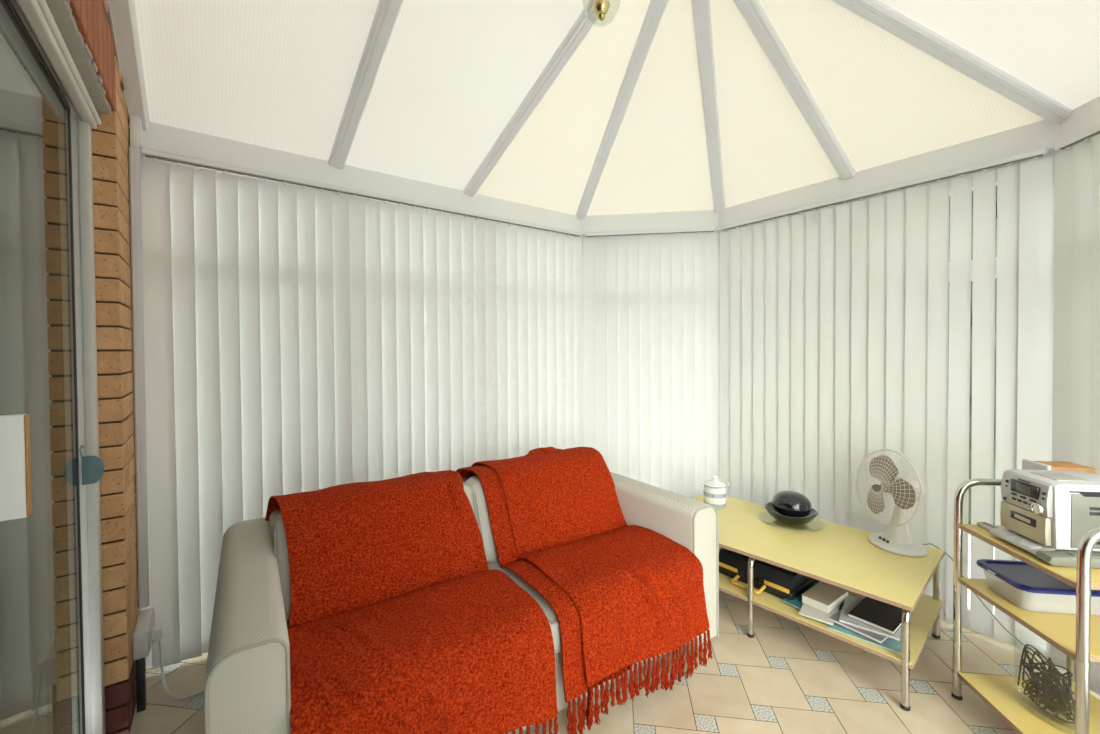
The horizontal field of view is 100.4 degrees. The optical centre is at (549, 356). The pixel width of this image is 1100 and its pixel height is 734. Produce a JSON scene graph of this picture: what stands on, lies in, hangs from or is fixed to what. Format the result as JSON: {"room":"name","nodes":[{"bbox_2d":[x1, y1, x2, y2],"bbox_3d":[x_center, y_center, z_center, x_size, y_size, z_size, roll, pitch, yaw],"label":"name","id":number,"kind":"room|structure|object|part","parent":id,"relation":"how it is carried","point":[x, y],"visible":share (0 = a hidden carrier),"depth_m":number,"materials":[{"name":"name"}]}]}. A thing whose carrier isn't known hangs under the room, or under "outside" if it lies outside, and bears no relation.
{"room":"sunroom","nodes":[
{"label":"sunroom","id":0,"kind":"room"},
{"bbox_2d":[0,0,139,733],"bbox_3d":[-0.890,-0.143,0.560,0.300,2.820,2.813,-1,1,-37],"label":"wall","id":1,"kind":"structure","parent":0,"point":[36,690],"depth_m":1.40,"materials":[{"name":"brick"}]},
{"bbox_2d":[0,0,105,733],"bbox_3d":[-0.822,0.250,0.592,0.096,2.035,2.150,-1,1,-37],"label":"door","id":2,"kind":"structure","parent":1,"relation":"in","point":[29,27],"depth_m":1.40,"materials":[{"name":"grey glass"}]},
{"bbox_2d":[0,414,31,520],"bbox_3d":[-0.750,0.148,0.589,0.106,0.138,0.016,-1,1,-37],"label":"board","id":3,"kind":"object","parent":2,"relation":"attached to","point":[15,467],"visible":1,"depth_m":0.61,"materials":[{"name":"white plastic"}]},
{"bbox_2d":[129,115,142,154],"bbox_3d":[-0.765,-0.849,0.658,0.032,0.154,2.813,-1,1,-37],"label":"trim","id":4,"kind":"structure","parent":1,"relation":"attached to","point":[136,131],"depth_m":1.73,"materials":[{"name":"white plastic"}]},
{"bbox_2d":[128,146,149,608],"bbox_3d":[-1.549,0.087,1.728,0.032,1.730,0.030,-1,1,-37],"label":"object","id":5,"kind":"object","parent":1,"relation":"attached to","point":[134,153],"visible":1,"depth_m":1.72,"materials":[{"name":"white plastic"}]},
{"bbox_2d":[135,657,146,712],"bbox_3d":[-1.452,1.156,1.626,0.024,0.194,0.035,-1,1,-37],"label":"cable conduit","id":6,"kind":"object","parent":1,"relation":"attached to","point":[141,701],"visible":0.76,"depth_m":1.61,"materials":[{"name":"black plastic"}]},
{"bbox_2d":[132,607,154,660],"bbox_3d":[-1.485,1.012,1.680,0.051,0.090,0.192,-1,1,-37],"label":"power socket","id":7,"kind":"object","parent":1,"relation":"attached to","point":[142,638],"visible":0.92,"depth_m":1.62,"materials":[{"name":"white plastic"}]},
{"bbox_2d":[140,154,578,669],"bbox_3d":[-0.739,0.209,2.499,2.333,2.050,0.064,-1,1,-37],"label":"window","id":8,"kind":"structure","parent":1,"relation":"in","point":[148,658],"depth_m":1.94,"materials":[{"name":"white plastic"}]},
{"bbox_2d":[140,148,582,668],"bbox_3d":[-0.672,0.197,2.437,2.227,2.034,0.037,-1,1,-37],"label":"vertical blind","id":9,"kind":"object","parent":8,"relation":"attached to","point":[297,339],"visible":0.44,"depth_m":2.12,"materials":[{"name":"white fabric"}]},
{"bbox_3d":[-0.683,-0.804,2.416,2.207,0.030,0.036,-1,1,-37],"label":"head rail","id":10,"kind":"part","parent":9,"relation":"part of","materials":[{"name":"white plastic"}]},
{"bbox_2d":[140,96,1099,235],"bbox_3d":[0.430,-0.872,1.552,3.024,0.134,2.993,-1,1,-37],"label":"trim","id":11,"kind":"structure","parent":1,"relation":"attached to","point":[1041,134],"depth_m":2.23,"materials":[{"name":"white plastic"}]},
{"bbox_2d":[1049,123,1099,694],"bbox_3d":[1.914,0.197,1.365,0.042,2.036,0.873,0,1,8],"label":"vertical blind","id":12,"kind":"object","parent":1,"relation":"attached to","point":[1076,293],"visible":0.56,"depth_m":1.70,"materials":[{"name":"white fabric"}]},
{"bbox_3d":[1.907,-0.804,1.351,0.041,0.035,0.846,0,1,8],"label":"head rail","id":13,"kind":"part","parent":12,"relation":"part of","materials":[{"name":"white plastic"}]},
{"bbox_2d":[109,0,1099,219],"bbox_3d":[0.400,-1.236,1.525,2.954,0.705,2.850,-1,1,-37],"label":"ceiling","id":14,"kind":"structure","parent":0,"point":[667,105],"depth_m":1.93,"materials":[{"name":"white"}]},
{"bbox_2d":[581,0,620,26],"bbox_3d":[0.150,-1.240,1.338,0.156,0.530,0.156,-1,1,-37],"label":"pendant lamp","id":15,"kind":"object","parent":14,"relation":"hanging from","point":[601,7],"visible":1,"depth_m":1.33,"materials":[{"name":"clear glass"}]},
{"bbox_2d":[130,590,1099,733],"bbox_3d":[0.433,1.271,1.578,2.994,0.060,2.933,-1,1,-37],"label":"floor","id":16,"kind":"structure","parent":0,"point":[792,677],"depth_m":1.70,"materials":[{"name":"beige tile"}]},
{"bbox_2d":[152,624,203,699],"bbox_3d":[-1.334,1.124,1.713,0.262,0.250,0.092,-1,1,-22],"label":"power cable","id":17,"kind":"object","parent":16,"relation":"on","point":[158,631],"visible":0.88,"depth_m":1.68,"materials":[{"name":"white plastic"}]},
{"bbox_2d":[204,472,718,733],"bbox_3d":[-0.262,0.876,1.851,1.757,0.671,0.948,-1,1,-33],"label":"sofa","id":18,"kind":"object","parent":16,"relation":"on","point":[247,690],"visible":0.25,"depth_m":1.38,"materials":[{"name":"fabric"}]},
{"bbox_3d":[-0.933,0.934,1.422,0.163,0.577,0.924,-1,1,-33],"label":"arm","id":19,"kind":"part","parent":18,"relation":"part of","materials":[{"name":"fabric"}]},
{"bbox_3d":[-0.464,0.898,2.157,1.455,0.600,0.205,-1,1,-33],"label":"frame","id":20,"kind":"part","parent":18,"relation":"part of","materials":[{"name":"fabric"}]},
{"bbox_2d":[273,483,476,620],"bbox_3d":[-0.632,0.708,1.763,0.742,0.327,0.248,-1,1,-33],"label":"cushion","id":21,"kind":"object","parent":18,"relation":"on","point":[280,550],"depth_m":1.54,"materials":[{"name":"fabric"}]},
{"bbox_2d":[265,470,557,733],"bbox_3d":[-0.544,0.873,1.599,0.738,0.724,0.999,-1,1,-33],"label":"throw","id":22,"kind":"object","parent":18,"relation":"on","point":[400,622],"visible":0.99,"depth_m":1.41,"materials":[{"name":"fabric"}]},
{"bbox_2d":[464,476,498,561],"bbox_3d":[-0.038,0.699,2.157,0.718,0.327,0.248,-1,1,-33],"label":"cushion","id":23,"kind":"object","parent":18,"relation":"on","point":[473,485],"depth_m":1.93,"materials":[{"name":"fabric"}]},
{"bbox_2d":[487,560,560,652],"bbox_3d":[0.128,0.914,1.920,0.705,0.158,0.625,-1,1,-33],"label":"seat cushion","id":24,"kind":"object","parent":18,"relation":"on","point":[549,612],"depth_m":1.59,"materials":[{"name":"fabric"}]},
{"bbox_2d":[456,447,711,733],"bbox_3d":[0.081,0.849,2.019,0.695,0.743,0.999,-1,1,-33],"label":"throw","id":25,"kind":"object","parent":18,"relation":"on","point":[621,595],"visible":0.99,"depth_m":1.75,"materials":[{"name":"fabric"}]},
{"bbox_3d":[0.397,0.911,2.301,0.163,0.577,0.924,-1,1,-33],"label":"arm","id":26,"kind":"part","parent":18,"relation":"part of","materials":[{"name":"fabric"}]},
{"bbox_2d":[579,230,719,479],"bbox_3d":[0.674,0.189,3.133,0.944,2.050,0.064,0,1,8],"label":"window","id":27,"kind":"structure","parent":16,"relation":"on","point":[715,231],"depth_m":3.04,"materials":[{"name":"white plastic"}]},
{"bbox_2d":[583,227,717,498],"bbox_3d":[0.662,0.178,3.043,0.877,2.034,0.036,0,1,8],"label":"vertical blind","id":28,"kind":"object","parent":27,"relation":"attached to","point":[651,302],"visible":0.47,"depth_m":3.04,"materials":[{"name":"white fabric"}]},
{"bbox_3d":[0.654,-0.824,3.027,0.840,0.030,0.036,0,1,8],"label":"head rail","id":29,"kind":"part","parent":28,"relation":"part of","materials":[{"name":"white plastic"}]},
{"bbox_2d":[693,494,944,710],"bbox_3d":[1.114,1.038,2.207,0.655,0.376,1.120,-1,1,-42],"label":"coffee table","id":30,"kind":"object","parent":16,"relation":"on","point":[844,557],"visible":0.65,"depth_m":1.94,"materials":[{"name":"laminate"}]},
{"bbox_2d":[701,475,728,509],"bbox_3d":[0.925,0.757,2.565,0.135,0.178,0.128,-1,1,-37],"label":"ceramic jar","id":31,"kind":"object","parent":30,"relation":"on","point":[715,491],"visible":0.92,"depth_m":2.52,"materials":[{"name":"white ceramic"}]},
{"bbox_3d":[0.925,0.696,2.564,0.127,0.054,0.127,-1,1,-37],"label":"lid","id":32,"kind":"part","parent":31,"relation":"part of","materials":[{"name":"white ceramic"}]},
{"bbox_3d":[0.931,1.049,2.055,0.160,0.354,0.024,-1,1,-42],"label":"leg","id":33,"kind":"part","parent":30,"relation":"part of","materials":[{"name":"silver metal"}]},
{"bbox_2d":[719,548,819,599],"bbox_3d":[1.020,0.999,2.178,0.362,0.120,0.360,-1,1,-38],"label":"tool case","id":34,"kind":"object","parent":30,"relation":"on","point":[782,583],"visible":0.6,"depth_m":2.07,"materials":[{"name":"black plastic"}]},
{"bbox_3d":[0.904,1.039,2.089,0.070,0.029,0.137,-1,1,-38],"label":"handle","id":35,"kind":"part","parent":34,"relation":"part of","materials":[{"name":"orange plastic"}]},
{"bbox_2d":[763,519,819,531],"bbox_3d":[1.233,0.843,2.342,0.300,0.009,0.300,-1,1,-37],"label":"glass plate","id":36,"kind":"object","parent":30,"relation":"on","point":[819,519],"visible":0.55,"depth_m":2.23,"materials":[{"name":"glass"}]},
{"bbox_2d":[764,502,817,524],"bbox_3d":[1.229,0.812,2.339,0.244,0.062,0.244,-1,1,-37],"label":"bowl","id":37,"kind":"object","parent":36,"relation":"on","point":[813,514],"visible":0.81,"depth_m":2.27,"materials":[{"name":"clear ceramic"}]},
{"bbox_2d":[772,491,811,517],"bbox_3d":[1.236,0.757,2.345,0.180,0.125,0.180,-1,1,-37],"label":"decorative ball","id":38,"kind":"object","parent":37,"relation":"in","point":[786,503],"visible":0.94,"depth_m":2.29,"materials":[{"name":"black ceramic"}]},
{"bbox_2d":[782,583,843,610],"bbox_3d":[1.163,1.052,1.969,0.270,0.007,0.180,-1,1,-32],"label":"magazine","id":39,"kind":"object","parent":30,"relation":"on","point":[797,603],"visible":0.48,"depth_m":1.96,"materials":[{"name":"teal paper"}]},
{"bbox_2d":[799,603,839,624],"bbox_3d":[1.139,1.046,1.921,0.120,0.006,0.250,0,1,40],"label":"magazine","id":40,"kind":"object","parent":39,"relation":"on","point":[808,611],"visible":0.32,"depth_m":1.86,"materials":[{"name":"white paper"}]},
{"bbox_2d":[802,582,847,613],"bbox_3d":[1.172,1.025,1.950,0.190,0.034,0.105,-1,1,-36],"label":"paperback","id":41,"kind":"object","parent":40,"relation":"on","point":[824,597],"visible":0.9,"depth_m":1.93,"materials":[{"name":"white paper"}]},
{"bbox_2d":[827,623,900,653],"bbox_3d":[1.256,1.061,1.804,0.240,0.006,0.250,0,1,42],"label":"magazine","id":42,"kind":"object","parent":30,"relation":"on","point":[891,644],"visible":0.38,"depth_m":1.71,"materials":[{"name":"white paper"}]},
{"bbox_2d":[829,609,888,643],"bbox_3d":[1.260,1.044,1.815,0.240,0.010,0.180,-1,1,-34],"label":"magazine","id":43,"kind":"object","parent":42,"relation":"on","point":[876,637],"visible":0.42,"depth_m":1.74,"materials":[{"name":"white paper"}]},
{"bbox_2d":[839,594,900,640],"bbox_3d":[1.282,1.035,1.827,0.190,0.008,0.240,0,1,39],"label":"magazine","id":44,"kind":"object","parent":43,"relation":"on","point":[851,601],"visible":0.34,"depth_m":1.79,"materials":[{"name":"white paper"}]},
{"bbox_2d":[848,596,902,634],"bbox_3d":[1.310,1.023,1.819,0.215,0.014,0.150,-1,1,-38],"label":"notebook","id":45,"kind":"object","parent":44,"relation":"on","point":[885,617],"visible":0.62,"depth_m":1.80,"materials":[{"name":"black paper"}]},
{"bbox_3d":[1.295,1.053,1.648,0.160,0.354,0.024,-1,1,-42],"label":"leg","id":46,"kind":"part","parent":30,"relation":"part of","materials":[{"name":"silver metal"}]},
{"bbox_3d":[1.634,1.046,1.950,0.158,0.354,0.024,-1,1,-42],"label":"leg","id":47,"kind":"part","parent":30,"relation":"part of","materials":[{"name":"silver metal"}]},
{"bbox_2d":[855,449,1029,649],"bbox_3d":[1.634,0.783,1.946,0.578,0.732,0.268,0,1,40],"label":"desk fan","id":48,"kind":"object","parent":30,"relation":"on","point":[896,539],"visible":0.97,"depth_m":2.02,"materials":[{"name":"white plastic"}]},
{"bbox_3d":[1.490,0.652,2.085,0.043,0.124,0.119,0,1,-6],"label":"blade","id":49,"kind":"part","parent":48,"relation":"part of","materials":[{"name":"brown plastic"}]},
{"bbox_3d":[1.505,0.511,2.074,0.043,0.119,0.134,0,1,-6],"label":"blade","id":50,"kind":"part","parent":48,"relation":"part of","materials":[{"name":"brown plastic"}]},
{"bbox_2d":[855,450,919,525],"bbox_3d":[1.482,0.583,2.038,0.083,0.327,0.331,0,1,-6],"label":"grille","id":51,"kind":"object","parent":48,"relation":"attached to","point":[882,468],"depth_m":2.03,"materials":[{"name":"white plastic"}]},
{"bbox_2d":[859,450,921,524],"bbox_3d":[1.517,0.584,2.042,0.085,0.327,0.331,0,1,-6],"label":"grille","id":52,"kind":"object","parent":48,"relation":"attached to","point":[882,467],"depth_m":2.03,"materials":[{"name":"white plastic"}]},
{"bbox_3d":[1.508,0.590,1.964,0.029,0.131,0.131,0,1,-6],"label":"blade","id":53,"kind":"part","parent":48,"relation":"part of","materials":[{"name":"brown plastic"}]},
{"bbox_3d":[1.770,0.995,1.947,0.073,0.307,0.378,-1,1,-43],"label":"power cord","id":54,"kind":"part","parent":48,"relation":"part of","materials":[{"name":"grey plastic"}]},
{"bbox_2d":[720,150,1064,656],"bbox_3d":[1.610,0.194,2.447,0.064,2.050,1.530,-1,1,-37],"label":"window","id":55,"kind":"structure","parent":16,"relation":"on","point":[1052,153],"depth_m":1.85,"materials":[{"name":"white plastic"}]},
{"bbox_2d":[719,147,1051,656],"bbox_3d":[1.537,0.183,2.393,0.036,2.034,1.457,-1,1,-37],"label":"vertical blind","id":56,"kind":"object","parent":55,"relation":"attached to","point":[834,320],"visible":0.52,"depth_m":2.20,"materials":[{"name":"white fabric"}]},
{"bbox_3d":[1.531,-0.819,2.376,0.036,0.030,1.426,-1,1,-37],"label":"head rail","id":57,"kind":"part","parent":56,"relation":"part of","materials":[{"name":"white plastic"}]},
{"bbox_3d":[1.529,1.176,2.402,0.002,0.014,1.356,-1,1,-37],"label":"chain","id":58,"kind":"part","parent":56,"relation":"part of","materials":[{"name":"white plastic"}]},
{"bbox_2d":[952,478,1099,733],"bbox_3d":[1.615,0.837,1.404,0.389,0.798,0.470,0,1,8],"label":"shelf rack","id":59,"kind":"object","parent":16,"relation":"on","point":[1076,633],"visible":0.66,"depth_m":1.42,"materials":[{"name":"yellow wood"}]},
{"bbox_2d":[977,522,997,530],"bbox_3d":[1.516,0.589,1.575,0.032,0.014,0.078,0,1,5],"label":"remote control","id":60,"kind":"object","parent":59,"relation":"on","point":[985,525],"visible":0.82,"depth_m":1.58,"materials":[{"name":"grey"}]},
{"bbox_2d":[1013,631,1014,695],"bbox_3d":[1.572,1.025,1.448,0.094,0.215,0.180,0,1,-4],"label":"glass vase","id":61,"kind":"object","parent":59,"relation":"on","point":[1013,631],"visible":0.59,"depth_m":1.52,"materials":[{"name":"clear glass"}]},
{"bbox_2d":[1017,644,1074,723],"bbox_3d":[1.572,1.028,1.449,0.068,0.176,0.149,0,1,-4],"label":"wire basket","id":62,"kind":"object","parent":61,"relation":"in","point":[1063,695],"visible":1,"depth_m":1.44,"materials":[{"name":"black metal"}]},
{"bbox_3d":[1.611,1.142,1.410,0.364,0.017,0.416,0,1,8],"label":"shelf","id":63,"kind":"part","parent":59,"relation":"part of","materials":[{"name":"laminate"}]},
{"bbox_3d":[1.609,0.801,1.404,0.364,0.017,0.416,0,1,8],"label":"shelf","id":64,"kind":"part","parent":59,"relation":"part of","materials":[{"name":"laminate"}]},
{"bbox_3d":[1.608,0.608,1.401,0.364,0.017,0.416,0,1,8],"label":"shelf","id":65,"kind":"part","parent":59,"relation":"part of","materials":[{"name":"laminate"}]},
{"bbox_2d":[976,559,1099,596],"bbox_3d":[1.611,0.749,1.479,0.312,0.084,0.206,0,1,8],"label":"lid","id":66,"kind":"object","parent":59,"relation":"on","point":[1019,574],"visible":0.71,"depth_m":1.47,"materials":[{"name":"blue plastic"}]},
{"bbox_2d":[989,469,1099,567],"bbox_3d":[1.576,0.485,1.397,0.273,0.228,0.217,0,1,8],"label":"stereo","id":67,"kind":"object","parent":59,"relation":"on","point":[1042,512],"visible":0.98,"depth_m":1.36,"materials":[{"name":"grey plastic"}]},
{"bbox_3d":[1.487,0.520,1.436,0.017,0.082,0.160,0,1,8],"label":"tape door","id":68,"kind":"part","parent":67,"relation":"part of","materials":[{"name":"gold metal"}]},
{"bbox_3d":[1.486,0.426,1.431,0.018,0.099,0.162,0,1,8],"label":"control panel","id":69,"kind":"part","parent":67,"relation":"part of","materials":[{"name":"silver metal"}]},
{"bbox_3d":[1.467,0.459,1.379,0.014,0.037,0.034,0,1,8],"label":"volume knob","id":70,"kind":"part","parent":67,"relation":"part of","materials":[{"name":"silver metal"}]},
{"bbox_2d":[1022,459,1095,473],"bbox_3d":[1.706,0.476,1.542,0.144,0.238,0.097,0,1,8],"label":"book","id":71,"kind":"object","parent":67,"relation":"on","point":[1027,464],"visible":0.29,"depth_m":1.53,"materials":[{"name":"paper"}]},
{"bbox_3d":[1.574,0.372,1.413,0.090,0.003,0.090,0,1,8],"label":"disc lid","id":72,"kind":"part","parent":67,"relation":"part of","materials":[{"name":"white plastic"}]},
{"bbox_3d":[1.588,0.481,1.330,0.130,0.158,0.003,0,1,8],"label":"panel","id":73,"kind":"part","parent":67,"relation":"part of","materials":[{"name":"grey"}]},
{"bbox_2d":[992,583,1099,610],"bbox_3d":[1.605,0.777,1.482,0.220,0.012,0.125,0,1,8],"label":"storage box","id":74,"kind":"object","parent":59,"relation":"on","point":[1027,599],"visible":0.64,"depth_m":1.46,"materials":[{"name":"white plastic"}]},
{"bbox_3d":[1.586,0.839,1.186,0.385,0.794,0.025,0,1,8],"label":"frame","id":75,"kind":"part","parent":59,"relation":"part of","materials":[{"name":"silver metal"}]},
{"bbox_2d":[1035,551,1099,567],"bbox_3d":[1.565,0.584,1.313,0.273,0.032,0.046,0,1,8],"label":"tray","id":76,"kind":"object","parent":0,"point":[1054,558],"depth_m":1.31,"materials":[{"name":"grey plastic"}]},
{"label":"outside","id":77,"kind":"structure","parent":0,"visible":0},
{"bbox_2d":[130,533,994,732],"bbox_3d":[3.499,1.340,4.917,12.100,0.150,17.000,-1,1,-37],"label":"ground","id":78,"kind":"structure","parent":77,"point":[969,535],"depth_m":2.92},
{"bbox_2d":[947,186,996,524],"bbox_3d":[3.443,-0.088,3.388,1.513,3.189,2.835,-1,1,-37],"label":"hedge","id":79,"kind":"object","parent":78,"relation":"on","point":[970,418],"visible":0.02,"depth_m":3.20,"materials":[{"name":"green plant"}]}
]}

